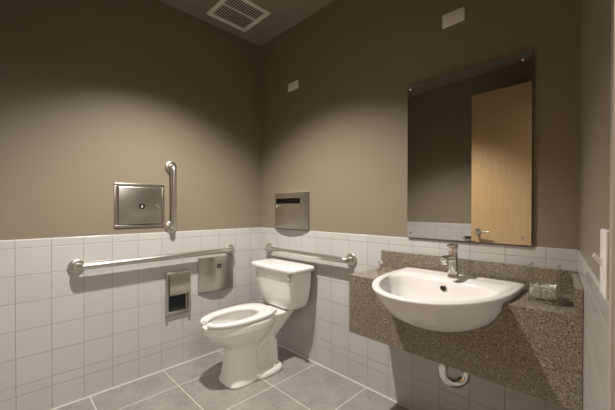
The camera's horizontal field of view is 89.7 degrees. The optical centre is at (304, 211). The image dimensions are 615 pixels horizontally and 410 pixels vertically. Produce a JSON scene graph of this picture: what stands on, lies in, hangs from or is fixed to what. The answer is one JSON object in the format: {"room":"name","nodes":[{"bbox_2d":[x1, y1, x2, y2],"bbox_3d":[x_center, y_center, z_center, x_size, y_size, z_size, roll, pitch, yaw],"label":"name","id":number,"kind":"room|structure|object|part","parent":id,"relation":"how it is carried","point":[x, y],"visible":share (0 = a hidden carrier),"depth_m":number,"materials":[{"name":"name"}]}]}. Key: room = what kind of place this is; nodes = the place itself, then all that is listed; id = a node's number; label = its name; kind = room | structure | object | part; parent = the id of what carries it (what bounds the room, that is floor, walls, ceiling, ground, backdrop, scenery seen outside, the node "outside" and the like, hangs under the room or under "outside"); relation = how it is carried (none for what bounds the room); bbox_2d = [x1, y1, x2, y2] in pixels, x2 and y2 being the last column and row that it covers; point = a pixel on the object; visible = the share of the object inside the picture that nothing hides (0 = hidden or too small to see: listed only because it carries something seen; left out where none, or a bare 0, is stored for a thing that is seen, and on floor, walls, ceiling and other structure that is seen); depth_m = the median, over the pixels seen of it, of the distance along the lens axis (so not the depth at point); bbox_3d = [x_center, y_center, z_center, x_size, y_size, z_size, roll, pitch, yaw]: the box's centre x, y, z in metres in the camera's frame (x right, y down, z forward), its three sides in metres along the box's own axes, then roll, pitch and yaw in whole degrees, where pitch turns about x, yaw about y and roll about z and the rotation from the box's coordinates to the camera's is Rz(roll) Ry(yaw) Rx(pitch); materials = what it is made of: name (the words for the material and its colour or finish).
{"room":"public restroom","nodes":[
{"label":"public restroom","id":0,"kind":"room"},
{"bbox_2d":[0,0,259,409],"bbox_3d":[-1.275,-0.181,2.146,2.540,2.731,0.128,0,1,-45],"label":"wall","id":1,"kind":"structure","parent":0,"point":[95,95],"depth_m":2.05,"materials":[{"name":"beige paint"}]},
{"bbox_2d":[114,182,164,227],"bbox_3d":[-1.153,-0.042,2.179,0.327,0.306,0.026,0,1,-45],"label":"access panel","id":2,"kind":"object","parent":1,"relation":"attached to","point":[141,205],"visible":1,"depth_m":2.17,"materials":[{"name":"grey metal"}]},
{"bbox_2d":[68,244,234,272],"bbox_3d":[-1.009,0.333,2.279,1.172,0.097,0.078,0,1,-45],"label":"grab bar","id":3,"kind":"object","parent":1,"relation":"attached to","point":[77,265],"visible":1,"depth_m":2.12,"materials":[{"name":"silver metal"}]},
{"bbox_2d":[165,161,176,232],"bbox_3d":[-0.984,-0.108,2.308,0.088,0.540,0.078,0,1,-45],"label":"grab bar","id":4,"kind":"object","parent":1,"relation":"on","point":[171,226],"visible":1,"depth_m":2.28,"materials":[{"name":"silver metal"}]},
{"bbox_2d":[165,269,190,316],"bbox_3d":[-0.957,0.618,2.351,0.188,0.326,0.054,0,1,-45],"label":"dispenser","id":5,"kind":"object","parent":1,"relation":"attached to","point":[177,283],"visible":1,"depth_m":2.34,"materials":[{"name":"grey metal"}]},
{"bbox_2d":[198,254,232,292],"bbox_3d":[-0.730,0.514,2.582,0.320,0.283,0.043,0,1,-45],"label":"dispenser","id":6,"kind":"object","parent":1,"relation":"attached to","point":[215,272],"visible":1,"depth_m":2.55,"materials":[{"name":"grey metal"}]},
{"bbox_2d":[56,345,408,409],"bbox_3d":[-0.340,1.244,1.155,2.620,0.100,2.870,0,1,-45],"label":"floor","id":7,"kind":"structure","parent":0,"point":[301,384],"depth_m":2.02,"materials":[{"name":"tile"}]},
{"bbox_2d":[200,258,313,388],"bbox_3d":[-0.371,0.800,2.290,0.798,0.769,0.546,0,1,-45],"label":"toilet","id":8,"kind":"object","parent":7,"relation":"on","point":[247,332],"visible":1,"depth_m":2.25,"materials":[{"name":"white ceramic"}]},
{"bbox_3d":[-0.468,0.734,2.194,0.525,0.026,0.348,0,1,-45],"label":"seat","id":9,"kind":"part","parent":8,"relation":"part of","materials":[{"name":"white plastic"}]},
{"bbox_3d":[-0.384,0.968,2.279,0.759,0.432,0.351,0,1,-45],"label":"bowl","id":10,"kind":"part","parent":8,"relation":"part of","materials":[{"name":"white ceramic"}]},
{"bbox_3d":[-0.183,0.432,2.472,0.271,0.036,0.546,0,1,-45],"label":"tank lid","id":11,"kind":"part","parent":8,"relation":"part of","materials":[{"name":"white ceramic"}]},
{"bbox_3d":[-0.179,0.606,2.478,0.231,0.310,0.498,0,1,-45],"label":"tank","id":12,"kind":"part","parent":8,"relation":"part of","materials":[{"name":"white ceramic"}]},
{"bbox_3d":[-0.111,0.482,2.219,0.048,0.049,0.075,0,1,-45],"label":"flush lever","id":13,"kind":"part","parent":8,"relation":"part of","materials":[{"name":"silver metal"}]},
{"bbox_2d":[159,0,334,46],"bbox_3d":[-0.339,-1.587,1.131,2.620,0.100,2.870,0,1,-45],"label":"ceiling","id":14,"kind":"structure","parent":0,"point":[285,14],"depth_m":2.43,"materials":[{"name":"paint"}]},
{"bbox_2d":[206,0,270,31],"bbox_3d":[-0.515,-1.544,2.408,0.359,0.008,0.362,0,1,-45],"label":"ceiling vent","id":15,"kind":"object","parent":14,"relation":"in","point":[242,15],"visible":1,"depth_m":2.40,"materials":[{"name":"white metal"}]},
{"bbox_2d":[260,0,580,409],"bbox_3d":[0.446,-0.179,2.121,0.128,2.731,2.355,0,1,-45],"label":"wall","id":16,"kind":"structure","parent":0,"point":[340,137],"depth_m":2.00,"materials":[{"name":"beige paint"}]},
{"bbox_2d":[275,192,309,229],"bbox_3d":[-0.122,-0.007,2.590,0.050,0.298,0.416,0,1,-45],"label":"dispenser","id":17,"kind":"object","parent":16,"relation":"attached to","point":[292,210],"visible":1,"depth_m":2.54,"materials":[{"name":"grey metal"}]},
{"bbox_3d":[-0.105,-0.010,2.606,0.004,0.272,0.396,0,1,-45],"label":"plate","id":18,"kind":"part","parent":17,"relation":"part of","materials":[{"name":"black"}]},
{"bbox_2d":[288,80,297,91],"bbox_3d":[-0.095,-1.049,2.584,0.008,0.068,0.124,0,1,-45],"label":"cover plate","id":19,"kind":"object","parent":16,"relation":"attached to","point":[294,85],"visible":1,"depth_m":2.58,"materials":[{"name":"white plastic"}]},
{"bbox_2d":[264,243,356,265],"bbox_3d":[-0.019,0.333,2.459,0.078,0.088,1.003,0,1,-45],"label":"grab bar","id":20,"kind":"object","parent":16,"relation":"attached to","point":[350,259],"visible":1,"depth_m":2.30,"materials":[{"name":"silver metal"}]},
{"bbox_2d":[442,6,464,28],"bbox_3d":[0.805,-1.049,1.673,0.008,0.072,0.116,0,1,-45],"label":"cover plate","id":21,"kind":"object","parent":16,"relation":"attached to","point":[458,15],"visible":1,"depth_m":1.67,"materials":[{"name":"white plastic"}]},
{"bbox_2d":[349,250,582,409],"bbox_3d":[0.715,0.460,1.508,0.371,0.418,0.978,0,1,-45],"label":"countertop","id":22,"kind":"structure","parent":16,"relation":"attached to","point":[535,349],"depth_m":1.22,"materials":[{"name":"stone"}]},
{"bbox_2d":[376,261,385,271],"bbox_3d":[0.447,0.320,1.816,0.065,0.058,0.054,0,1,-45],"label":"soap dispenser","id":23,"kind":"object","parent":22,"relation":"on","point":[381,269],"visible":1,"depth_m":1.81,"materials":[{"name":"silver metal"}]},
{"bbox_2d":[372,267,524,331],"bbox_3d":[0.583,0.417,1.388,0.632,0.183,0.578,0,1,-45],"label":"sink","id":24,"kind":"object","parent":22,"relation":"in","point":[431,300],"visible":0.94,"depth_m":1.28,"materials":[{"name":"white ceramic"}]},
{"bbox_2d":[440,244,458,277],"bbox_3d":[0.705,0.245,1.505,0.159,0.164,0.054,0,1,-45],"label":"faucet","id":25,"kind":"object","parent":24,"relation":"on","point":[451,258],"visible":1,"depth_m":1.52,"materials":[{"name":"silver metal"}]},
{"bbox_3d":[0.697,0.230,1.497,0.135,0.045,0.035,0,1,-45],"label":"spout","id":26,"kind":"part","parent":25,"relation":"part of","materials":[{"name":"silver metal"}]},
{"bbox_3d":[0.731,0.178,1.530,0.078,0.031,0.045,0,1,-45],"label":"lever","id":27,"kind":"part","parent":25,"relation":"part of","materials":[{"name":"silver metal"}]},
{"bbox_2d":[438,363,470,387],"bbox_3d":[0.782,0.651,1.460,0.359,0.285,0.114,0,1,-33],"label":"trap","id":28,"kind":"object","parent":24,"relation":"attached to","point":[463,379],"visible":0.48,"depth_m":1.38,"materials":[{"name":"white metal"}]},
{"bbox_2d":[528,262,560,305],"bbox_3d":[0.949,0.282,1.220,0.092,0.143,0.092,0,1,-45],"label":"glass vase","id":29,"kind":"object","parent":22,"relation":"on","point":[544,279],"visible":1,"depth_m":1.19,"materials":[{"name":"clear glass"}]},
{"bbox_2d":[407,49,532,245],"bbox_3d":[0.833,-0.294,1.636,0.022,0.902,0.608,0,1,-45],"label":"wall mirror","id":30,"kind":"object","parent":16,"relation":"attached to","point":[470,161],"visible":1,"depth_m":1.59,"materials":[{"name":"grey mirror"}]},
{"bbox_2d":[381,250,575,293],"bbox_3d":[0.825,0.300,1.645,0.021,0.100,0.936,0,1,-45],"label":"backsplash","id":31,"kind":"structure","parent":16,"relation":"attached to","point":[394,259],"depth_m":1.59,"materials":[{"name":"stone"}]},
{"bbox_2d":[577,0,611,409],"bbox_3d":[0.552,-0.165,0.460,0.120,2.731,2.300,0,1,39],"label":"wall","id":32,"kind":"structure","parent":0,"point":[595,79],"depth_m":0.82,"materials":[{"name":"beige paint"}]},
{"bbox_2d":[592,229,608,300],"bbox_3d":[0.587,0.101,0.612,0.025,0.131,0.089,0,1,39],"label":"light switch","id":33,"kind":"object","parent":32,"relation":"attached to","point":[603,260],"visible":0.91,"depth_m":0.59,"materials":[{"name":"white plastic"}]},
{"bbox_2d":[600,229,608,300],"bbox_3d":[0.593,0.101,0.608,0.011,0.131,0.089,0,1,39],"label":"switch plate","id":34,"kind":"object","parent":33,"relation":"attached to","point":[604,233],"depth_m":0.59,"materials":[{"name":"white plastic"}]},
{"bbox_2d":[608,0,614,409],"bbox_3d":[0.260,-0.027,0.086,0.144,2.460,1.050,0,1,39],"label":"trim","id":35,"kind":"structure","parent":32,"relation":"attached to","point":[611,344],"depth_m":0.52,"materials":[{"name":"beige paint"}]}
]}

